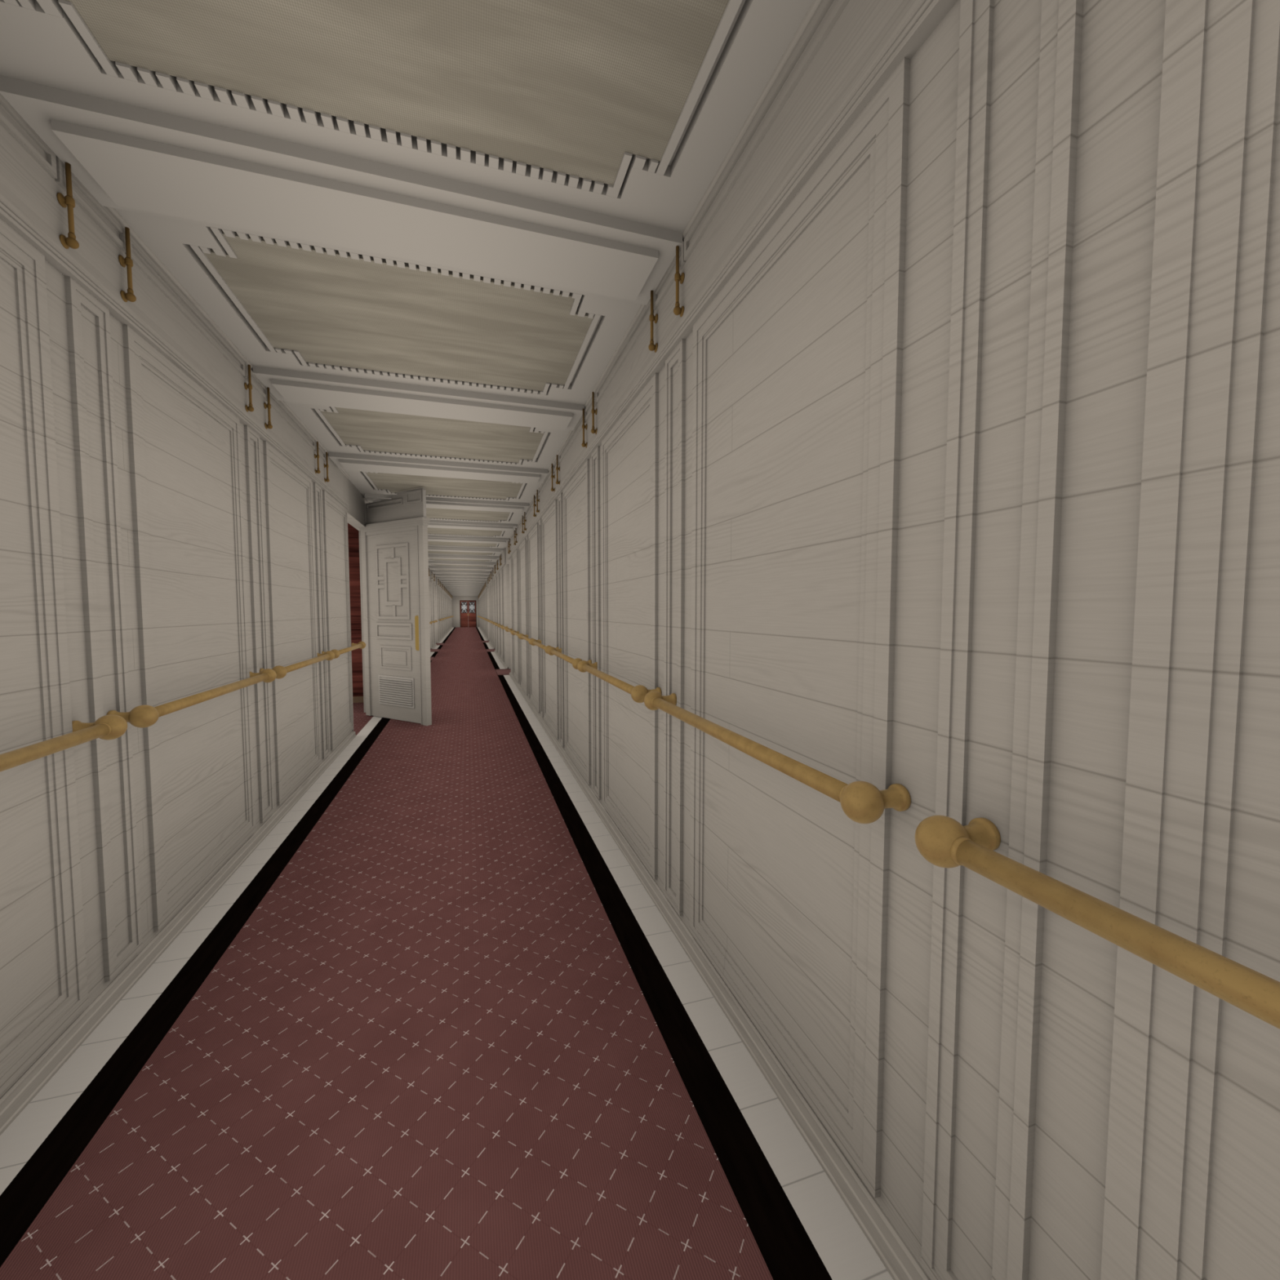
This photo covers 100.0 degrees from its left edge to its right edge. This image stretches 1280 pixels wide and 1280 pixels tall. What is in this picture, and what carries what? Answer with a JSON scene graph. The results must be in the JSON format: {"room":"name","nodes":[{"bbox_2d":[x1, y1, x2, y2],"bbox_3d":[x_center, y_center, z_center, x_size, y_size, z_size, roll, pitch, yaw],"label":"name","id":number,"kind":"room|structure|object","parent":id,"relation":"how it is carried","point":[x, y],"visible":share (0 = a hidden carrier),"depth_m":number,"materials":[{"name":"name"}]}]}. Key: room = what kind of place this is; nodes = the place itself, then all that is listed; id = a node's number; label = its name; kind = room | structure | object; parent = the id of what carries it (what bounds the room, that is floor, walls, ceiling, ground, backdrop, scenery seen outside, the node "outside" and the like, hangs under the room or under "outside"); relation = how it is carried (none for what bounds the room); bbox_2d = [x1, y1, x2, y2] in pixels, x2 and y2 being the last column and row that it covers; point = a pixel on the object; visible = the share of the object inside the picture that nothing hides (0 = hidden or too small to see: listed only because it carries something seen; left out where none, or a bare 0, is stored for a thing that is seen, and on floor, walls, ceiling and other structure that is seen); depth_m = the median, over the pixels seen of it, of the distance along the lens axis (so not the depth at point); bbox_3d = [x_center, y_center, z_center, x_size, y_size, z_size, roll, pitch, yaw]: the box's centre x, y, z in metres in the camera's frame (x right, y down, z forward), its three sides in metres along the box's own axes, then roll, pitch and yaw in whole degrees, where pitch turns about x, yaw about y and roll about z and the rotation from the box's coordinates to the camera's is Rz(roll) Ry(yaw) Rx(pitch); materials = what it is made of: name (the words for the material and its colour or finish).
{"room":"ship interior","nodes":[
{"label":"ship interior","id":0,"kind":"room"},
{"bbox_2d":[0,217,452,1097],"bbox_3d":[-7.046,-0.908,18.039,0.138,2.424,47.300,-1,3,-18],"label":"wall","id":1,"kind":"structure","parent":0,"point":[156,550],"depth_m":1.88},
{"bbox_2d":[0,714,127,772],"bbox_3d":[-1.485,0.303,1.087,0.130,0.078,1.279,-1,3,-18],"label":"handrail","id":2,"kind":"object","parent":1,"relation":"attached to","point":[111,726],"visible":1,"depth_m":1.49,"materials":[{"name":"brown wood"}]},
{"bbox_2d":[57,162,79,248],"bbox_3d":[-1.694,-1.289,1.592,0.036,0.249,0.035,-1,3,-18],"label":"brass rod","id":3,"kind":"object","parent":1,"relation":"attached to","point":[68,201],"visible":1,"depth_m":1.59,"materials":[{"name":"brown metal"}]},
{"bbox_2d":[118,226,136,302],"bbox_3d":[-1.782,-1.304,1.869,0.036,0.249,0.035,-1,3,-18],"label":"brass rod","id":4,"kind":"object","parent":1,"relation":"attached to","point":[127,261],"visible":1,"depth_m":1.86,"materials":[{"name":"brown metal"}]},
{"bbox_2d":[106,668,276,728],"bbox_3d":[-1.907,0.230,2.401,0.130,0.078,1.279,-1,3,-18],"label":"handrail","id":5,"kind":"object","parent":1,"relation":"attached to","point":[141,716],"visible":0.89,"depth_m":2.06,"materials":[{"name":"gold metal"}]},
{"bbox_2d":[0,93,452,599],"bbox_3d":[-7.032,-2.075,17.979,0.167,0.568,47.300,-1,3,-18],"label":"trim","id":6,"kind":"structure","parent":1,"relation":"attached to","point":[163,313],"depth_m":1.95,"materials":[{"name":"white wood"}]},
{"bbox_2d":[0,626,453,1135],"bbox_3d":[-6.990,0.267,18.123,0.056,0.060,47.300,-1,3,-18],"label":"baseboard","id":7,"kind":"structure","parent":1,"relation":"attached to","point":[20,1095],"depth_m":1.84,"materials":[{"name":"white wood"}]},
{"bbox_2d":[244,364,253,412],"bbox_3d":[-2.115,-1.361,2.907,0.036,0.249,0.035,-1,3,-18],"label":"brass rod","id":8,"kind":"object","parent":1,"relation":"attached to","point":[250,408],"visible":1,"depth_m":2.90,"materials":[{"name":"brown metal"}]},
{"bbox_2d":[263,386,272,429],"bbox_3d":[-2.204,-1.376,3.184,0.036,0.249,0.035,-1,3,-18],"label":"brass rod","id":9,"kind":"object","parent":1,"relation":"attached to","point":[268,406],"visible":1,"depth_m":3.18,"materials":[{"name":"brown metal"}]},
{"bbox_2d":[259,650,334,679],"bbox_3d":[-2.328,0.158,3.716,0.130,0.078,1.279,-1,3,-18],"label":"handrail","id":10,"kind":"object","parent":1,"relation":"attached to","point":[281,671],"visible":0.77,"depth_m":3.50,"materials":[{"name":"brown wood"}]},
{"bbox_2d":[314,441,320,473],"bbox_3d":[-2.536,-1.433,4.222,0.036,0.249,0.035,-1,3,-18],"label":"brass rod","id":11,"kind":"object","parent":1,"relation":"attached to","point":[317,470],"visible":1,"depth_m":4.22,"materials":[{"name":"brown metal"}]},
{"bbox_2d":[324,452,329,482],"bbox_3d":[-2.625,-1.448,4.499,0.036,0.249,0.035,-1,3,-18],"label":"brass rod","id":12,"kind":"object","parent":1,"relation":"attached to","point":[326,460],"visible":1,"depth_m":4.49,"materials":[{"name":"brown metal"}]},
{"bbox_2d":[321,641,365,658],"bbox_3d":[-2.749,0.085,5.031,0.130,0.078,1.279,-1,3,-18],"label":"handrail","id":13,"kind":"object","parent":1,"relation":"attached to","point":[361,645],"visible":0.77,"depth_m":4.94,"materials":[{"name":"brown wood"}]},
{"bbox_2d":[346,511,365,732],"bbox_3d":[-3.227,-0.189,6.114,0.136,2.305,1.421,-1,3,-18],"label":"trim","id":14,"kind":"structure","parent":1,"relation":"attached to","point":[353,521],"depth_m":6.71,"materials":[{"name":"white wood"}]},
{"bbox_2d":[359,487,431,725],"bbox_3d":[-2.864,-0.371,6.265,1.195,2.633,0.098,2,4,31],"label":"door","id":15,"kind":"structure","parent":1,"relation":"in","point":[394,536],"depth_m":6.21,"materials":[{"name":"paint"}]},
{"bbox_2d":[347,523,363,696],"bbox_3d":[-4.779,-0.405,7.286,2.100,2.600,0.088,-1,3,-18],"label":"wall","id":16,"kind":"structure","parent":0,"point":[353,533],"depth_m":7.51,"materials":[{"name":"red wood"}]},
{"bbox_2d":[352,696,363,702],"bbox_3d":[-4.767,0.853,7.319,2.100,0.085,0.035,-1,3,-18],"label":"baseboard","id":17,"kind":"structure","parent":16,"relation":"attached to","point":[355,699],"depth_m":7.56,"materials":[{"name":"brown wood"}]},
{"bbox_2d":[353,712,373,735],"bbox_3d":[-3.218,0.959,6.181,0.155,0.008,1.385,-1,3,-18],"label":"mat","id":18,"kind":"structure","parent":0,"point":[363,719],"depth_m":6.23,"materials":[{"name":"red carpet"}]},
{"bbox_2d":[0,0,813,595],"bbox_3d":[-6.013,-2.246,18.120,2.200,0.372,47.835,-1,3,-18],"label":"ceiling","id":19,"kind":"structure","parent":0,"point":[431,230],"depth_m":1.65,"materials":[{"name":"paint"}]},
{"bbox_2d":[0,626,893,1279],"bbox_3d":[-6.969,0.355,18.134,4.500,0.123,47.700,-1,3,-18],"label":"floor","id":20,"kind":"structure","parent":0,"point":[802,1228],"depth_m":1.56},
{"bbox_2d":[0,626,773,1279],"bbox_3d":[-6.063,0.279,18.415,1.440,0.011,47.290,-1,3,-18],"label":"carpet runner","id":21,"kind":"object","parent":20,"relation":"on","point":[432,1048],"visible":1,"depth_m":1.47,"materials":[{"name":"red carpet"}]},
{"bbox_2d":[430,648,439,652],"bbox_3d":[-6.607,0.335,17.145,0.360,0.027,0.900,-1,3,-18],"label":"mat","id":22,"kind":"object","parent":20,"relation":"on","point":[431,650],"visible":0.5,"depth_m":17.27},
{"bbox_2d":[486,648,494,652],"bbox_3d":[-4.723,0.332,17.196,0.360,0.027,0.850,-1,3,-18],"label":"mat","id":23,"kind":"object","parent":20,"relation":"on","point":[487,650],"visible":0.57,"depth_m":17.28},
{"bbox_2d":[495,668,511,675],"bbox_3d":[-2.804,0.664,11.205,0.360,0.027,0.910,-1,3,-18],"label":"mat","id":24,"kind":"object","parent":20,"relation":"on","point":[504,671],"visible":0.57,"depth_m":11.28,"materials":[{"name":"red carpet"}]},
{"bbox_2d":[451,595,479,627],"bbox_3d":[-13.283,-2.265,40.887,2.200,2.604,0.100,-1,3,-18],"label":"wall","id":25,"kind":"structure","parent":0,"point":[455,599],"depth_m":40.69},
{"bbox_2d":[459,600,476,626],"bbox_3d":[-13.092,-1.994,40.930,1.190,2.050,0.124,-1,3,-18],"label":"door","id":26,"kind":"structure","parent":25,"relation":"in","point":[468,619],"depth_m":40.93,"materials":[{"name":"red wood"}]},
{"bbox_2d":[461,601,466,613],"bbox_3d":[-13.367,-2.485,40.833,0.455,0.890,0.012,-1,3,-18],"label":"grille","id":27,"kind":"object","parent":26,"relation":"attached to","point":[464,604],"depth_m":40.83,"materials":[{"name":"white"}]},
{"bbox_2d":[469,601,475,613],"bbox_3d":[-12.827,-2.494,41.006,0.455,0.890,0.012,-1,3,-18],"label":"grille","id":28,"kind":"object","parent":26,"relation":"attached to","point":[472,604],"depth_m":41.01,"materials":[{"name":"white"}]},
{"bbox_2d":[478,0,1279,1279],"bbox_3d":[-5.082,-0.943,18.666,0.138,2.424,47.300,-1,3,-18],"label":"wall","id":29,"kind":"structure","parent":0,"point":[960,491],"depth_m":0.85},
{"bbox_2d":[506,627,518,634],"bbox_3d":[-2.264,-0.158,9.485,0.130,0.078,1.279,-1,3,-18],"label":"handrail","id":30,"kind":"object","parent":29,"relation":"attached to","point":[508,629],"visible":0.68,"depth_m":9.93,"materials":[{"name":"gold metal"}]},
{"bbox_2d":[511,630,527,638],"bbox_3d":[-1.843,-0.086,8.170,0.130,0.078,1.279,-1,3,-18],"label":"handrail","id":31,"kind":"object","parent":29,"relation":"attached to","point":[513,632],"visible":0.69,"depth_m":8.49,"materials":[{"name":"brown wood"}]},
{"bbox_2d":[521,515,524,533],"bbox_3d":[-1.631,-1.609,7.486,0.036,0.249,0.035,-1,3,-18],"label":"brass rod","id":32,"kind":"object","parent":29,"relation":"attached to","point":[522,523],"visible":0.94,"depth_m":7.48,"materials":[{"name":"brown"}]},
{"bbox_2d":[524,511,526,530],"bbox_3d":[-1.545,-1.594,7.215,0.036,0.249,0.035,-1,3,-18],"label":"brass rod","id":33,"kind":"object","parent":29,"relation":"attached to","point":[525,528],"visible":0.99,"depth_m":7.21,"materials":[{"name":"brown metal"}]},
{"bbox_2d":[519,633,539,644],"bbox_3d":[-1.421,-0.015,6.855,0.130,0.078,1.279,-1,3,-18],"label":"handrail","id":34,"kind":"object","parent":29,"relation":"attached to","point":[522,636],"visible":0.69,"depth_m":6.98,"materials":[{"name":"gold metal"}]},
{"bbox_2d":[533,494,536,517],"bbox_3d":[-1.210,-1.538,6.171,0.036,0.249,0.035,-1,3,-18],"label":"brass rod","id":35,"kind":"object","parent":29,"relation":"attached to","point":[534,504],"visible":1,"depth_m":6.17,"materials":[{"name":"brown metal"}]},
{"bbox_2d":[536,489,539,512],"bbox_3d":[-1.124,-1.524,5.900,0.036,0.249,0.035,-1,3,-18],"label":"brass rod","id":36,"kind":"object","parent":29,"relation":"attached to","point":[537,500],"visible":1,"depth_m":5.89,"materials":[{"name":"brown metal"}]},
{"bbox_2d":[529,639,559,653],"bbox_3d":[-1.000,0.058,5.540,0.130,0.078,1.279,-1,3,-18],"label":"handrail","id":37,"kind":"object","parent":29,"relation":"attached to","point":[533,642],"visible":0.72,"depth_m":5.51,"materials":[{"name":"gold metal"}]},
{"bbox_2d":[551,463,555,491],"bbox_3d":[-0.789,-1.467,4.856,0.036,0.249,0.035,-1,3,-18],"label":"brass rod","id":38,"kind":"object","parent":29,"relation":"attached to","point":[552,475],"visible":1,"depth_m":4.85,"materials":[{"name":"brown metal"}]},
{"bbox_2d":[555,454,559,484],"bbox_3d":[-0.703,-1.452,4.585,0.036,0.249,0.035,-1,3,-18],"label":"brass rod","id":39,"kind":"object","parent":29,"relation":"attached to","point":[557,467],"visible":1,"depth_m":4.58,"materials":[{"name":"brown metal"}]},
{"bbox_2d":[546,646,591,669],"bbox_3d":[-0.579,0.130,4.226,0.130,0.078,1.279,-1,3,-18],"label":"handrail","id":40,"kind":"object","parent":29,"relation":"attached to","point":[551,651],"visible":0.69,"depth_m":4.08,"materials":[{"name":"brown wood"}]},
{"bbox_2d":[581,408,586,448],"bbox_3d":[-0.368,-1.396,3.541,0.036,0.249,0.035,-1,3,-18],"label":"brass rod","id":41,"kind":"object","parent":29,"relation":"attached to","point":[584,444],"visible":1,"depth_m":3.54,"materials":[{"name":"brown metal"}]},
{"bbox_2d":[591,391,597,434],"bbox_3d":[-0.281,-1.381,3.270,0.036,0.249,0.035,-1,3,-18],"label":"brass rod","id":42,"kind":"object","parent":29,"relation":"attached to","point":[593,430],"visible":1,"depth_m":3.26,"materials":[{"name":"brown metal"}]},
{"bbox_2d":[577,660,662,702],"bbox_3d":[-0.158,0.202,2.911,0.130,0.078,1.279,-1,3,-18],"label":"handrail","id":43,"kind":"object","parent":29,"relation":"attached to","point":[638,692],"visible":0.88,"depth_m":2.61,"materials":[{"name":"gold metal"}]},
{"bbox_2d":[648,290,657,352],"bbox_3d":[0.053,-1.324,2.226,0.036,0.249,0.035,-1,3,-18],"label":"brass rod","id":44,"kind":"object","parent":29,"relation":"attached to","point":[651,347],"visible":1,"depth_m":2.22,"materials":[{"name":"brown metal"}]},
{"bbox_2d":[673,245,684,316],"bbox_3d":[0.140,-1.309,1.955,0.036,0.249,0.035,-1,3,-18],"label":"brass rod","id":45,"kind":"object","parent":29,"relation":"attached to","point":[677,310],"visible":1,"depth_m":1.95,"materials":[{"name":"brown metal"}]},
{"bbox_2d":[479,626,930,1279],"bbox_3d":[-5.139,0.234,18.714,0.056,0.060,47.300,-1,3,-18],"label":"baseboard","id":46,"kind":"structure","parent":29,"relation":"attached to","point":[895,1255],"depth_m":1.43,"materials":[{"name":"white wood"}]},
{"bbox_2d":[478,0,957,599],"bbox_3d":[-5.096,-2.109,18.598,0.167,0.568,47.300,-1,3,-18],"label":"trim","id":47,"kind":"structure","parent":29,"relation":"attached to","point":[841,53],"depth_m":1.41,"materials":[{"name":"white wood"}]},
{"bbox_2d":[644,690,911,823],"bbox_3d":[0.263,0.275,1.596,0.130,0.078,1.279,-1,3,-18],"label":"handrail","id":48,"kind":"object","parent":29,"relation":"attached to","point":[862,802],"visible":0.99,"depth_m":1.14,"materials":[{"name":"brown wood"}]},
{"bbox_2d":[915,815,1279,1029],"bbox_3d":[0.684,0.348,0.281,0.130,0.078,1.279,-1,3,-18],"label":"handrail","id":49,"kind":"object","parent":29,"relation":"attached to","point":[942,841],"visible":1,"depth_m":0.62,"materials":[{"name":"gold metal"}]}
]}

